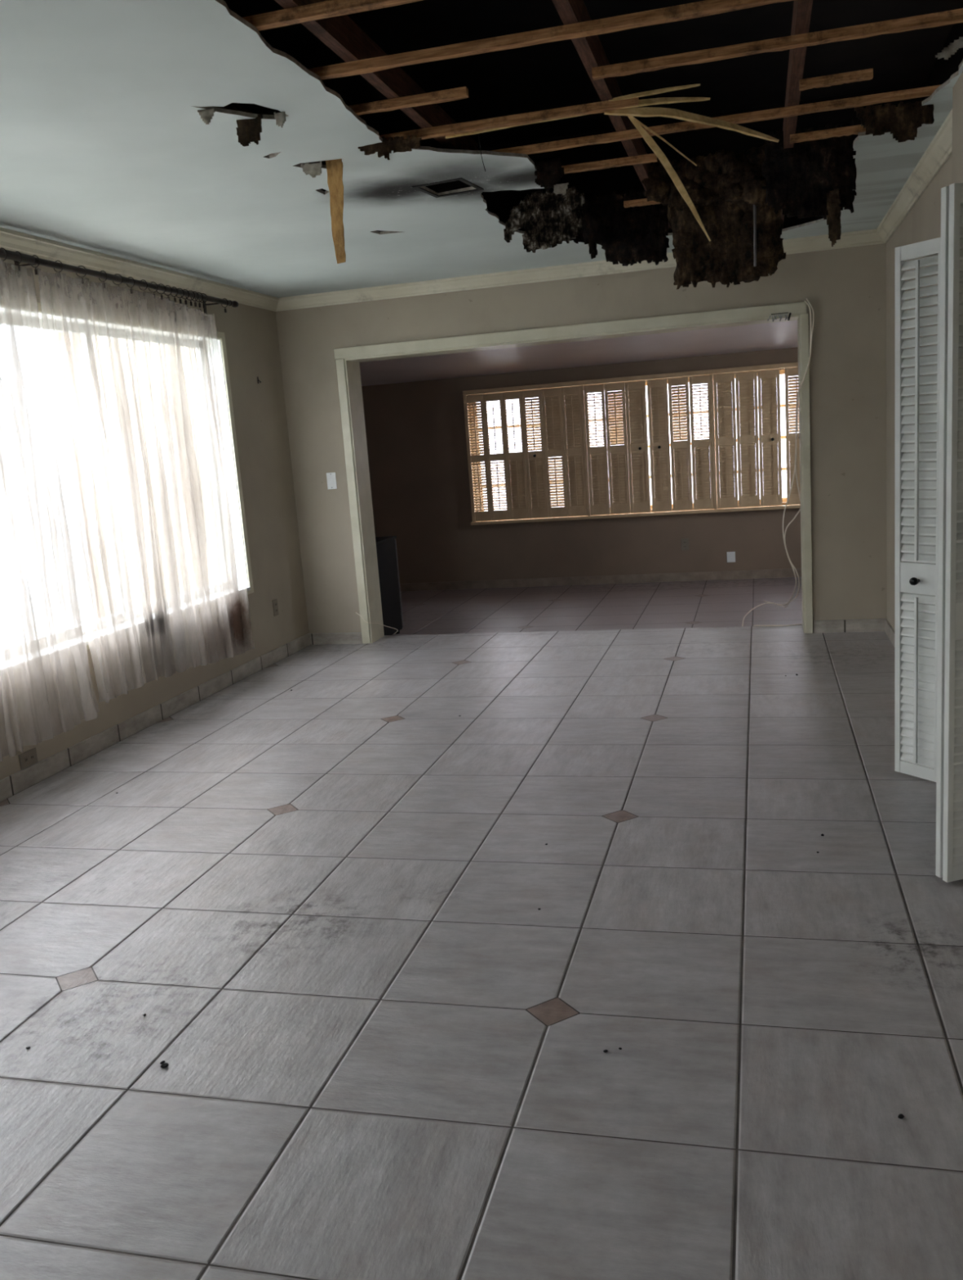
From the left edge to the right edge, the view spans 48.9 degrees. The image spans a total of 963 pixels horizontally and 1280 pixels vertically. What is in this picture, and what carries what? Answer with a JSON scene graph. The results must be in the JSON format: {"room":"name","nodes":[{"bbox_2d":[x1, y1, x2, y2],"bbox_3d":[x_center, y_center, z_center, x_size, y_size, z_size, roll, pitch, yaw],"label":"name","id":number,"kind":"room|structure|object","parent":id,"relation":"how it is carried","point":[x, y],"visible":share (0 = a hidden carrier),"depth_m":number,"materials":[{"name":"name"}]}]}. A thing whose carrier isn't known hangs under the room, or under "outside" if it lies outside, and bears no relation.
{"room":"damaged room","nodes":[
{"label":"damaged room","id":0,"kind":"room"},
{"bbox_2d":[57,331,108,618],"bbox_3d":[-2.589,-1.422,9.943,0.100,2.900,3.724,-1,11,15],"label":"window mullion","id":1,"kind":"structure","parent":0,"point":[65,352],"depth_m":8.13,"materials":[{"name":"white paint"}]},
{"bbox_2d":[0,257,309,780],"bbox_3d":[-2.641,-0.245,3.180,0.160,2.510,9.596,-1,11,15],"label":"wall","id":2,"kind":"structure","parent":0,"point":[51,708],"depth_m":6.29,"materials":[{"name":"beige paint"}]},
{"bbox_2d":[18,747,38,769],"bbox_3d":[-2.085,0.546,4.871,0.009,0.072,0.118,-1,11,15],"label":"wall outlet","id":3,"kind":"object","parent":2,"relation":"attached to","point":[28,757],"visible":1,"depth_m":4.87,"materials":[{"name":"beige paint"}]},
{"bbox_2d":[23,755,28,763],"bbox_3d":[-2.088,0.550,4.851,0.002,0.028,0.028,-1,11,15],"label":"socket","id":4,"kind":"object","parent":3,"relation":"attached to","point":[25,757],"depth_m":4.85,"materials":[{"name":"beige paint"}]},
{"bbox_2d":[29,753,34,760],"bbox_3d":[-2.078,0.541,4.891,0.002,0.028,0.028,-1,11,15],"label":"socket","id":5,"kind":"object","parent":3,"relation":"attached to","point":[31,755],"depth_m":4.89,"materials":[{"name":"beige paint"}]},
{"bbox_2d":[0,248,238,315],"bbox_3d":[-2.205,-1.613,4.391,0.120,0.098,4.950,-1,11,15],"label":"curtain rod","id":6,"kind":"object","parent":2,"relation":"attached to","point":[28,260],"visible":0.95,"depth_m":5.29,"materials":[{"name":"brown metal"}]},
{"bbox_2d":[0,248,7,268],"bbox_3d":[-2.100,-1.675,4.641,0.056,0.086,0.008,1,12,24],"label":"curtain ring","id":7,"kind":"object","parent":6,"relation":"hanging from","point":[3,263],"visible":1,"depth_m":4.64,"materials":[{"name":"brown metal"}]},
{"bbox_2d":[13,251,22,271],"bbox_3d":[-2.075,-1.695,4.736,0.056,0.086,0.008,2,12,28],"label":"curtain ring","id":8,"kind":"object","parent":6,"relation":"hanging from","point":[18,266],"visible":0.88,"depth_m":4.74,"materials":[{"name":"brown metal"}]},
{"bbox_2d":[31,255,39,275],"bbox_3d":[-2.046,-1.719,4.849,0.056,0.086,0.008,0,11,21],"label":"curtain ring","id":9,"kind":"object","parent":6,"relation":"hanging from","point":[35,269],"visible":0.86,"depth_m":4.85,"materials":[{"name":"brown metal"}]},
{"bbox_2d":[53,260,62,279],"bbox_3d":[-2.003,-1.752,5.011,0.056,0.086,0.008,0,11,19],"label":"curtain ring","id":10,"kind":"object","parent":6,"relation":"hanging from","point":[59,274],"visible":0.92,"depth_m":5.01,"materials":[{"name":"brown metal"}]},
{"bbox_2d":[75,265,86,284],"bbox_3d":[-1.959,-1.788,5.181,0.056,0.086,0.008,-4,11,2],"label":"curtain ring","id":11,"kind":"object","parent":6,"relation":"hanging from","point":[82,279],"visible":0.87,"depth_m":5.18,"materials":[{"name":"brown metal"}]},
{"bbox_2d":[98,271,106,288],"bbox_3d":[-1.915,-1.823,5.352,0.056,0.086,0.008,1,12,25],"label":"curtain ring","id":12,"kind":"object","parent":6,"relation":"hanging from","point":[103,283],"visible":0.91,"depth_m":5.35,"materials":[{"name":"brown metal"}]},
{"bbox_2d":[112,274,123,291],"bbox_3d":[-1.882,-1.849,5.476,0.056,0.086,0.008,-4,11,2],"label":"curtain ring","id":13,"kind":"object","parent":6,"relation":"hanging from","point":[118,287],"visible":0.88,"depth_m":5.47,"materials":[{"name":"brown metal"}]},
{"bbox_2d":[126,276,134,293],"bbox_3d":[-1.853,-1.873,5.589,0.056,0.086,0.008,0,12,23],"label":"curtain ring","id":14,"kind":"object","parent":6,"relation":"hanging from","point":[131,289],"visible":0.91,"depth_m":5.59,"materials":[{"name":"brown metal"}]},
{"bbox_2d":[136,586,253,675],"bbox_3d":[-1.760,-0.828,5.845,0.107,2.132,1.688,-1,11,15],"label":"stain","id":15,"kind":"object","parent":14,"relation":"hanging from","point":[165,646],"visible":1,"depth_m":6.16,"materials":[{"name":"white fabric"}]},
{"bbox_2d":[138,280,147,296],"bbox_3d":[-1.823,-1.897,5.703,0.056,0.086,0.008,-1,11,19],"label":"curtain ring","id":16,"kind":"object","parent":6,"relation":"hanging from","point":[144,291],"visible":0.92,"depth_m":5.70,"materials":[{"name":"brown metal"}]},
{"bbox_2d":[155,284,165,300],"bbox_3d":[-1.778,-1.932,5.874,0.056,0.086,0.008,-3,11,6],"label":"curtain ring","id":17,"kind":"object","parent":6,"relation":"hanging from","point":[162,296],"visible":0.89,"depth_m":5.87,"materials":[{"name":"brown metal"}]},
{"bbox_2d":[0,296,253,679],"bbox_3d":[-2.258,-0.655,4.615,0.175,1.675,4.870,-1,11,15],"label":"window","id":18,"kind":"structure","parent":2,"relation":"in","point":[210,346],"depth_m":5.95,"materials":[{"name":"white paint"}]},
{"bbox_2d":[0,227,278,311],"bbox_3d":[-2.608,-1.428,2.978,0.060,0.081,9.496,-1,11,15],"label":"trim","id":19,"kind":"structure","parent":2,"relation":"attached to","point":[10,240],"depth_m":5.63,"materials":[{"name":"beige wood"}]},
{"bbox_2d":[0,632,311,801],"bbox_3d":[-2.458,0.929,3.430,0.012,0.088,9.496,-1,11,15],"label":"baseboard","id":20,"kind":"structure","parent":2,"relation":"attached to","point":[33,774],"depth_m":5.69,"materials":[{"name":"tile"}]},
{"bbox_2d":[272,598,279,616],"bbox_3d":[-1.436,-0.227,7.384,0.009,0.115,0.070,-1,11,15],"label":"wall outlet","id":21,"kind":"object","parent":2,"relation":"attached to","point":[275,606],"visible":1,"depth_m":7.38,"materials":[{"name":"beige paint"}]},
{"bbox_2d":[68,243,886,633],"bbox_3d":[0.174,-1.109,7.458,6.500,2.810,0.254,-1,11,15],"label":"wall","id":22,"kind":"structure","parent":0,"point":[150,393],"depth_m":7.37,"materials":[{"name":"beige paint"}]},
{"bbox_2d":[326,472,337,489],"bbox_3d":[-1.083,-1.148,7.639,0.070,0.118,0.008,-1,11,15],"label":"light switch","id":23,"kind":"object","parent":22,"relation":"attached to","point":[331,477],"visible":1,"depth_m":7.64,"materials":[{"name":"white plastic"}]},
{"bbox_2d":[310,632,362,644],"bbox_3d":[-1.081,-0.011,7.875,0.409,0.083,0.012,-1,11,15],"label":"baseboard","id":24,"kind":"structure","parent":22,"relation":"attached to","point":[333,637],"depth_m":7.87,"materials":[{"name":"tile"}]},
{"bbox_2d":[335,359,370,644],"bbox_3d":[-0.921,-0.974,7.624,0.062,2.040,0.014,-1,11,15],"label":"trim","id":25,"kind":"structure","parent":22,"relation":"attached to","point":[340,366],"depth_m":7.61,"materials":[{"name":"white paint"}]},
{"bbox_2d":[333,302,807,359],"bbox_3d":[0.501,-2.043,7.028,3.175,0.072,0.018,-1,11,15],"label":"trim","id":26,"kind":"structure","parent":22,"relation":"attached to","point":[760,312],"depth_m":6.99,"materials":[{"name":"white paint"}]},
{"bbox_2d":[344,314,805,643],"bbox_3d":[0.627,-1.037,7.355,3.077,2.041,0.266,-1,11,15],"label":"trim","id":27,"kind":"structure","parent":22,"relation":"attached to","point":[353,372],"depth_m":7.55,"materials":[{"name":"white paint"}]},
{"bbox_2d":[275,229,884,311],"bbox_3d":[0.494,-2.406,6.939,4.066,0.081,0.060,-1,11,15],"label":"trim","id":28,"kind":"structure","parent":22,"relation":"attached to","point":[864,237],"depth_m":7.00,"materials":[{"name":"beige wood"}]},
{"bbox_2d":[742,300,812,626],"bbox_3d":[2.083,-1.206,7.848,0.435,2.262,2.103,-2,11,9],"label":"cable","id":29,"kind":"object","parent":22,"relation":"attached to","point":[807,304],"visible":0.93,"depth_m":7.18,"materials":[{"name":"white plastic"}]},
{"bbox_2d":[767,312,791,321],"bbox_3d":[1.875,-2.030,6.662,0.148,0.051,0.003,-1,11,15],"label":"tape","id":30,"kind":"object","parent":22,"relation":"attached to","point":[780,317],"visible":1,"depth_m":6.66,"materials":[{"name":"plastic"}]},
{"bbox_2d":[763,297,814,607],"bbox_3d":[2.250,-1.228,7.872,0.169,2.275,2.219,-2,11,10],"label":"cable","id":31,"kind":"object","parent":22,"relation":"attached to","point":[807,300],"visible":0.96,"depth_m":7.04,"materials":[{"name":"white plastic"}]},
{"bbox_2d":[800,313,813,633],"bbox_3d":[2.098,-1.044,6.820,0.047,2.040,0.018,-1,11,15],"label":"trim","id":32,"kind":"structure","parent":22,"relation":"attached to","point":[804,317],"depth_m":6.81,"materials":[{"name":"white paint"}]},
{"bbox_2d":[813,618,884,633],"bbox_3d":[2.418,-0.092,6.945,0.455,0.083,0.012,-1,11,15],"label":"baseboard","id":33,"kind":"structure","parent":22,"relation":"attached to","point":[865,624],"depth_m":6.94,"materials":[{"name":"tile"}]},
{"bbox_2d":[0,625,962,1279],"bbox_3d":[-0.154,1.048,2.954,5.023,0.300,9.885,-1,11,15],"label":"floor","id":34,"kind":"structure","parent":0,"point":[319,900],"depth_m":2.84,"materials":[{"name":"tile"}]},
{"bbox_2d":[0,0,962,297],"bbox_3d":[-0.676,-1.520,2.455,4.066,0.013,9.496,-1,11,15],"label":"ceiling","id":35,"kind":"structure","parent":0,"point":[106,147],"depth_m":4.08,"materials":[{"name":"white paint"}]},
{"bbox_2d":[197,108,215,124],"bbox_3d":[-0.863,-1.643,3.318,0.056,0.051,0.010,-3,11,4],"label":"flap","id":36,"kind":"object","parent":35,"relation":"attached to","point":[206,115],"visible":1,"depth_m":3.32,"materials":[{"name":"paint"}]},
{"bbox_2d":[235,114,262,146],"bbox_3d":[-0.756,-1.664,3.450,0.092,0.099,0.026,-1,11,15],"label":"scrap","id":37,"kind":"object","parent":35,"relation":"hanging from","point":[248,131],"visible":0.98,"depth_m":3.44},
{"bbox_2d":[212,102,326,164],"bbox_3d":[-0.615,-2.036,4.706,0.040,0.100,4.600,-1,11,15],"label":"joist","id":38,"kind":"object","parent":35,"relation":"on","point":[233,106],"visible":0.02,"depth_m":3.71,"materials":[{"name":"brown wood"}]},
{"bbox_2d":[274,111,286,128],"bbox_3d":[-0.648,-1.674,3.404,0.042,0.050,0.008,0,12,22],"label":"flap","id":39,"kind":"object","parent":35,"relation":"attached to","point":[280,117],"visible":1,"depth_m":3.40,"materials":[{"name":"paint"}]},
{"bbox_2d":[301,160,322,177],"bbox_3d":[-0.646,-1.791,4.032,0.085,0.056,0.010,-1,11,17],"label":"flap","id":40,"kind":"object","parent":35,"relation":"attached to","point":[313,170],"visible":1,"depth_m":4.03,"materials":[{"name":"paint"}]},
{"bbox_2d":[242,0,423,31],"bbox_3d":[-0.022,-1.615,2.599,2.640,0.028,0.044,-1,11,15],"label":"strip","id":41,"kind":"object","parent":35,"relation":"attached to","point":[331,8],"visible":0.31,"depth_m":2.69,"materials":[{"name":"brown wood"}]},
{"bbox_2d":[325,159,346,263],"bbox_3d":[-0.551,-1.648,4.072,0.072,0.379,0.011,-1,11,15],"label":"strip","id":42,"kind":"object","parent":35,"relation":"hanging from","point":[334,167],"visible":0.97,"depth_m":4.07,"materials":[{"name":"brown wood"}]},
{"bbox_2d":[274,0,478,151],"bbox_3d":[-0.427,-1.714,2.931,0.040,0.100,3.200,-1,11,15],"label":"joist","id":43,"kind":"object","parent":35,"relation":"on","point":[340,34],"visible":0.62,"depth_m":3.27,"materials":[{"name":"brown wood"}]},
{"bbox_2d":[358,135,422,159],"bbox_3d":[-0.344,-1.778,3.828,0.265,0.083,0.037,-1,11,15],"label":"scrap","id":44,"kind":"object","parent":35,"relation":"hanging from","point":[399,144],"visible":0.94,"depth_m":3.81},
{"bbox_2d":[348,86,468,115],"bbox_3d":[-0.572,-1.756,3.558,1.090,0.028,0.036,-1,11,15],"label":"strip","id":45,"kind":"object","parent":35,"relation":"attached to","point":[455,94],"visible":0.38,"depth_m":3.46,"materials":[{"name":"brown wood"}]},
{"bbox_2d":[412,141,484,198],"bbox_3d":[-0.149,-2.031,4.553,0.230,0.168,0.250,0,12,23],"label":"ceiling vent","id":46,"kind":"object","parent":35,"relation":"in","point":[455,184],"visible":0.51,"depth_m":4.64,"materials":[{"name":"grey metal"}]},
{"bbox_2d":[269,84,779,241],"bbox_3d":[0.017,-1.631,3.849,2.074,0.488,0.171,-2,11,11],"label":"strip","id":47,"kind":"object","parent":35,"relation":"attached to","point":[625,105],"visible":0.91,"depth_m":3.71,"materials":[{"name":"brown wood"}]},
{"bbox_2d":[503,186,585,253],"bbox_3d":[0.313,-2.080,5.238,0.419,0.296,0.074,-1,11,15],"label":"insulation batt","id":48,"kind":"object","parent":35,"relation":"hanging from","point":[548,220],"visible":0.97,"depth_m":5.22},
{"bbox_2d":[534,157,564,190],"bbox_3d":[0.281,-1.929,4.383,0.127,0.124,0.030,-1,11,15],"label":"scrap","id":49,"kind":"object","parent":35,"relation":"hanging from","point":[549,173],"visible":1,"depth_m":4.38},
{"bbox_2d":[553,182,568,195],"bbox_3d":[0.348,-2.001,4.702,0.080,0.049,0.011,-3,11,8],"label":"flap","id":50,"kind":"object","parent":35,"relation":"attached to","point":[561,188],"visible":0.91,"depth_m":4.70,"materials":[{"name":"paint"}]},
{"bbox_2d":[223,0,962,231],"bbox_3d":[-0.636,-1.990,2.452,4.566,0.890,9.896,-1,11,15],"label":"ceiling hole","id":51,"kind":"object","parent":35,"relation":"in","point":[553,75],"visible":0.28,"depth_m":5.82,"materials":[{"name":"black"}]},
{"bbox_2d":[551,0,672,233],"bbox_3d":[0.479,-1.951,3.911,0.250,0.128,5.600,-1,11,15],"label":"joist","id":52,"kind":"object","parent":35,"relation":"on","point":[590,50],"depth_m":3.47,"materials":[{"name":"brown wood"}]},
{"bbox_2d":[561,153,657,173],"bbox_3d":[0.423,-2.008,4.502,0.640,0.028,0.040,-1,11,15],"label":"strip","id":53,"kind":"object","parent":52,"relation":"attached to","point":[641,159],"visible":0.57,"depth_m":4.46,"materials":[{"name":"brown wood"}]},
{"bbox_2d":[570,189,670,266],"bbox_3d":[0.712,-2.128,5.499,0.544,0.383,0.101,-1,11,15],"label":"insulation batt","id":54,"kind":"object","parent":52,"relation":"attached to","point":[631,236],"visible":0.88,"depth_m":5.46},
{"bbox_2d":[641,143,770,211],"bbox_3d":[1.070,-2.089,4.836,0.666,0.272,0.151,-1,11,15],"label":"insulation batt","id":55,"kind":"object","parent":52,"relation":"hanging from","point":[731,176],"visible":0.75,"depth_m":4.81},
{"bbox_2d":[491,84,941,154],"bbox_3d":[0.855,-1.940,3.978,1.840,0.028,0.044,-1,11,15],"label":"strip","id":56,"kind":"object","parent":35,"relation":"attached to","point":[860,101],"visible":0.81,"depth_m":3.93,"materials":[{"name":"brown wood"}]},
{"bbox_2d":[781,0,813,229],"bbox_3d":[1.107,-1.980,3.741,0.040,0.100,5.600,-1,11,15],"label":"joist","id":57,"kind":"object","parent":35,"relation":"attached to","point":[802,9],"visible":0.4,"depth_m":3.47,"materials":[{"name":"brown wood"}]},
{"bbox_2d":[308,0,796,79],"bbox_3d":[-0.164,-1.694,3.072,2.125,0.028,0.044,-1,11,15],"label":"strip","id":58,"kind":"object","parent":57,"relation":"attached to","point":[708,7],"visible":0.64,"depth_m":2.97,"materials":[{"name":"brown wood"}]},
{"bbox_2d":[666,198,786,289],"bbox_3d":[1.201,-2.014,5.170,0.586,0.560,0.149,-1,11,15],"label":"insulation batt","id":59,"kind":"object","parent":57,"relation":"attached to","point":[745,245],"visible":0.69,"depth_m":5.17,"materials":[{"name":"brown"}]},
{"bbox_2d":[591,8,962,80],"bbox_3d":[0.904,-1.794,3.188,1.145,0.028,0.038,-1,11,14],"label":"strip","id":60,"kind":"object","parent":57,"relation":"attached to","point":[954,16],"visible":1,"depth_m":3.18,"materials":[{"name":"brown wood"}]},
{"bbox_2d":[790,124,866,143],"bbox_3d":[1.451,-2.033,4.234,0.415,0.028,0.035,-1,11,15],"label":"strip","id":61,"kind":"object","parent":57,"relation":"attached to","point":[854,130],"visible":0.65,"depth_m":4.24,"materials":[{"name":"brown wood"}]},
{"bbox_2d":[799,68,873,91],"bbox_3d":[1.194,-1.888,3.568,0.235,0.028,0.034,-1,11,15],"label":"strip","id":62,"kind":"object","parent":57,"relation":"attached to","point":[867,74],"visible":1,"depth_m":3.56,"materials":[{"name":"brown wood"}]},
{"bbox_2d":[761,119,857,219],"bbox_3d":[1.393,-1.987,4.503,0.388,0.384,0.076,-2,11,13],"label":"insulation batt","id":63,"kind":"object","parent":35,"relation":"hanging from","point":[799,178],"visible":0.91,"depth_m":4.49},
{"bbox_2d":[826,188,841,247],"bbox_3d":[1.493,-1.788,4.482,0.059,0.231,0.031,-1,11,15],"label":"scrap","id":64,"kind":"object","parent":63,"relation":"hanging from","point":[833,199],"visible":1,"depth_m":4.48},
{"bbox_2d":[854,100,934,142],"bbox_3d":[1.520,-1.906,3.890,0.281,0.148,0.032,-2,11,12],"label":"scrap","id":65,"kind":"object","parent":35,"relation":"hanging from","point":[903,121],"visible":0.98,"depth_m":3.89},
{"bbox_2d":[935,36,962,59],"bbox_3d":[1.457,-1.826,3.259,0.109,0.069,0.016,-1,11,15],"label":"flap","id":66,"kind":"object","parent":35,"relation":"attached to","point":[946,53],"visible":1,"depth_m":3.26,"materials":[{"name":"paint"}]},
{"bbox_2d":[359,320,798,386],"bbox_3d":[0.537,-2.538,8.950,6.500,0.295,3.320,-1,11,15],"label":"ceiling","id":67,"kind":"structure","parent":0,"point":[782,335],"depth_m":9.69,"materials":[{"name":"grey paint"}]},
{"bbox_2d":[361,346,801,583],"bbox_3d":[1.042,-1.850,10.791,6.500,2.900,0.150,-1,11,15],"label":"wall","id":68,"kind":"structure","parent":0,"point":[415,432],"depth_m":10.99,"materials":[{"name":"brown paint"}]},
{"bbox_2d":[400,568,801,591],"bbox_3d":[1.112,-0.615,10.945,6.500,0.085,0.012,-1,11,15],"label":"baseboard","id":69,"kind":"structure","parent":68,"relation":"attached to","point":[775,573],"depth_m":10.90,"materials":[{"name":"stone"}]},
{"bbox_2d":[462,362,800,524],"bbox_3d":[1.766,-1.935,10.524,3.940,1.370,0.195,-1,11,15],"label":"window","id":70,"kind":"structure","parent":68,"relation":"in","point":[711,372],"depth_m":10.54,"materials":[{"name":"beige paint"}]},
{"bbox_2d":[466,394,491,521],"bbox_3d":[-0.038,-1.873,10.932,0.200,1.284,0.040,-1,11,15],"label":"window shutter","id":71,"kind":"object","parent":70,"relation":"attached to","point":[481,515],"visible":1,"depth_m":10.92,"materials":[{"name":"beige paint"}]},
{"bbox_2d":[483,392,510,520],"bbox_3d":[0.157,-1.878,10.882,0.200,1.284,0.043,-1,11,15],"label":"window shutter","id":72,"kind":"object","parent":70,"relation":"attached to","point":[495,514],"visible":1,"depth_m":10.89,"materials":[{"name":"beige paint"}]},
{"bbox_2d":[502,391,529,519],"bbox_3d":[0.352,-1.882,10.830,0.200,1.284,0.043,-1,11,15],"label":"window shutter","id":73,"kind":"object","parent":70,"relation":"attached to","point":[516,461],"visible":1,"depth_m":10.85,"materials":[{"name":"beige paint"}]},
{"bbox_2d":[521,389,548,518],"bbox_3d":[0.544,-1.884,10.764,0.200,1.284,0.064,-1,11,15],"label":"window shutter","id":74,"kind":"object","parent":70,"relation":"attached to","point":[535,460],"visible":1,"depth_m":10.78,"materials":[{"name":"beige paint"}]},
{"bbox_2d":[541,387,568,517],"bbox_3d":[0.742,-1.891,10.724,0.200,1.284,0.038,-1,11,15],"label":"window shutter","id":75,"kind":"object","parent":70,"relation":"attached to","point":[552,408],"visible":1,"depth_m":10.72,"materials":[{"name":"beige paint"}]},
{"bbox_2d":[560,386,587,516],"bbox_3d":[0.937,-1.896,10.672,0.200,1.284,0.038,-1,11,15],"label":"window shutter","id":76,"kind":"object","parent":70,"relation":"attached to","point":[571,405],"visible":1,"depth_m":10.67,"materials":[{"name":"beige paint"}]},
{"bbox_2d":[583,383,610,515],"bbox_3d":[1.160,-1.901,10.615,0.200,1.284,0.041,-1,11,15],"label":"window shutter","id":77,"kind":"object","parent":70,"relation":"attached to","point":[597,458],"visible":1,"depth_m":10.62,"materials":[{"name":"beige paint"}]},
{"bbox_2d":[604,382,631,514],"bbox_3d":[1.357,-1.905,10.561,0.200,1.284,0.038,-1,11,15],"label":"window shutter","id":78,"kind":"object","parent":70,"relation":"attached to","point":[618,458],"visible":1,"depth_m":10.56,"materials":[{"name":"beige paint"}]},
{"bbox_2d":[624,380,651,512],"bbox_3d":[1.549,-1.907,10.496,0.200,1.284,0.064,-1,11,15],"label":"window shutter","id":79,"kind":"object","parent":70,"relation":"attached to","point":[635,391],"visible":1,"depth_m":10.50,"materials":[{"name":"beige paint"}]},
{"bbox_2d":[647,378,672,511],"bbox_3d":[1.757,-1.912,10.441,0.196,1.284,0.064,-1,11,15],"label":"window shutter","id":80,"kind":"object","parent":70,"relation":"attached to","point":[657,389],"visible":1,"depth_m":10.45,"materials":[{"name":"beige paint"}]},
{"bbox_2d":[667,377,693,511],"bbox_3d":[1.957,-1.919,10.401,0.195,1.284,0.038,-1,11,15],"label":"window shutter","id":81,"kind":"object","parent":70,"relation":"attached to","point":[681,450],"visible":1,"depth_m":10.40,"materials":[{"name":"beige paint"}]},
{"bbox_2d":[688,374,714,509],"bbox_3d":[2.155,-1.924,10.351,0.200,1.284,0.042,-1,11,15],"label":"window shutter","id":82,"kind":"object","parent":70,"relation":"attached to","point":[702,468],"visible":1,"depth_m":10.36,"materials":[{"name":"beige paint"}]},
{"bbox_2d":[713,373,738,508],"bbox_3d":[2.377,-1.929,10.290,0.200,1.284,0.038,-1,11,15],"label":"window shutter","id":83,"kind":"object","parent":70,"relation":"attached to","point":[725,395],"visible":1,"depth_m":10.29,"materials":[{"name":"beige paint"}]},
{"bbox_2d":[735,371,759,506],"bbox_3d":[2.576,-1.934,10.237,0.204,1.284,0.038,-1,11,15],"label":"window shutter","id":84,"kind":"object","parent":70,"relation":"attached to","point":[746,383],"visible":1,"depth_m":10.23,"materials":[{"name":"beige paint"}]},
{"bbox_2d":[757,368,782,506],"bbox_3d":[2.774,-1.936,10.171,0.204,1.284,0.064,-1,11,15],"label":"window shutter","id":85,"kind":"object","parent":70,"relation":"attached to","point":[769,395],"visible":1,"depth_m":10.18,"materials":[{"name":"beige paint"}]},
{"bbox_2d":[784,367,800,504],"bbox_3d":[3.017,-1.940,10.099,0.215,1.284,0.064,-1,11,19],"label":"window shutter","id":86,"kind":"object","parent":70,"relation":"attached to","point":[794,499],"visible":0.45,"depth_m":10.12,"materials":[{"name":"beige paint"}]},
{"bbox_2d":[680,538,688,550],"bbox_3d":[2.045,-0.960,10.630,0.075,0.118,0.009,-1,11,15],"label":"wall outlet","id":87,"kind":"object","parent":68,"relation":"attached to","point":[685,542],"visible":1,"depth_m":10.63,"materials":[{"name":"beige paint"}]},
{"bbox_2d":[726,551,735,562],"bbox_3d":[2.488,-0.826,10.544,0.082,0.105,0.006,-1,11,15],"label":"blank wall plate","id":88,"kind":"object","parent":68,"relation":"attached to","point":[731,555],"visible":1,"depth_m":10.54,"materials":[{"name":"white plastic"}]},
{"bbox_2d":[392,577,802,635],"bbox_3d":[0.738,-0.135,9.496,6.700,0.263,3.434,-1,11,15],"label":"floor","id":89,"kind":"structure","parent":0,"point":[722,602],"depth_m":9.50,"materials":[{"name":"tile"}]},
{"bbox_2d":[375,536,403,635],"bbox_3d":[-1.044,-0.394,8.651,0.573,0.815,0.713,-1,11,15],"label":"speaker","id":90,"kind":"object","parent":89,"relation":"on","point":[386,546],"visible":0.19,"depth_m":8.67,"materials":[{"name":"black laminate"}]},
{"bbox_2d":[754,623,802,626],"bbox_3d":[2.020,-0.044,7.406,0.185,0.147,0.395,-14,14,-41],"label":"cable","id":91,"kind":"object","parent":89,"relation":"on","point":[796,624],"visible":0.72,"depth_m":7.30,"materials":[{"name":"white plastic"}]},
{"bbox_2d":[886,153,952,630],"bbox_3d":[2.255,-0.998,5.252,0.140,2.510,2.945,-1,11,15],"label":"wall","id":92,"kind":"structure","parent":0,"point":[922,223],"depth_m":6.19,"materials":[{"name":"beige paint"}]},
{"bbox_2d":[884,618,894,646],"bbox_3d":[2.268,0.194,5.491,0.012,0.083,2.933,-1,11,15],"label":"baseboard","id":93,"kind":"structure","parent":92,"relation":"attached to","point":[889,630],"depth_m":6.63,"materials":[{"name":"tile"}]},
{"bbox_2d":[876,109,952,243],"bbox_3d":[2.073,-2.166,5.056,0.060,0.081,2.945,-1,11,15],"label":"trim","id":94,"kind":"structure","parent":92,"relation":"attached to","point":[940,150],"depth_m":4.86,"materials":[{"name":"beige wood"}]},
{"bbox_2d":[951,71,962,184],"bbox_3d":[0.950,-0.046,0.732,0.100,2.510,6.650,-1,11,15],"label":"wall","id":95,"kind":"structure","parent":0,"point":[957,90],"depth_m":3.60,"materials":[{"name":"beige paint"}]},
{"bbox_2d":[894,237,941,782],"bbox_3d":[1.607,-0.435,3.911,0.064,1.973,0.202,-10,12,-29],"label":"louvered door","id":96,"kind":"structure","parent":95,"relation":"in","point":[916,534],"depth_m":3.92,"materials":[{"name":"white paint"}]},
{"label":"outside","id":97,"kind":"structure","parent":0,"visible":0},
{"bbox_2d":[0,600,97,648],"bbox_3d":[1.785,0.593,6.947,80.000,0.330,90.000,-1,11,15],"label":"ground","id":98,"kind":"structure","parent":97,"point":[33,628],"depth_m":12.99,"materials":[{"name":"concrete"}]},
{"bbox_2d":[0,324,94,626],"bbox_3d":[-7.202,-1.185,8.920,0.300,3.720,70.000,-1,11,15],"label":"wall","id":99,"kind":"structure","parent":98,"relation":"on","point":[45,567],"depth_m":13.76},
{"bbox_2d":[476,374,799,511],"bbox_3d":[4.147,-3.448,16.189,40.000,3.820,0.300,-1,11,15],"label":"wall","id":100,"kind":"structure","parent":98,"relation":"on","point":[782,376],"depth_m":16.61,"materials":[{"name":"paint"}]},
{"bbox_3d":[1.578,-1.336,3.241,0.035,0.021,0.950,-1,11,15],"label":"door track","id":101,"kind":"object","parent":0,"visible":0},
{"bbox_2d":[935,186,962,877],"bbox_3d":[1.407,-0.261,3.057,0.190,1.978,0.021,-7,11,-14],"label":"louvered door","id":102,"kind":"structure","parent":101,"relation":"hanging from","point":[944,191],"depth_m":3.01,"materials":[{"name":"white paint"}]},
{"bbox_2d":[942,182,962,882],"bbox_3d":[1.420,-0.254,3.015,0.200,1.978,0.038,-7,11,-15],"label":"louvered door","id":103,"kind":"structure","parent":101,"relation":"hanging from","point":[953,848],"depth_m":3.00,"materials":[{"name":"white paint"}]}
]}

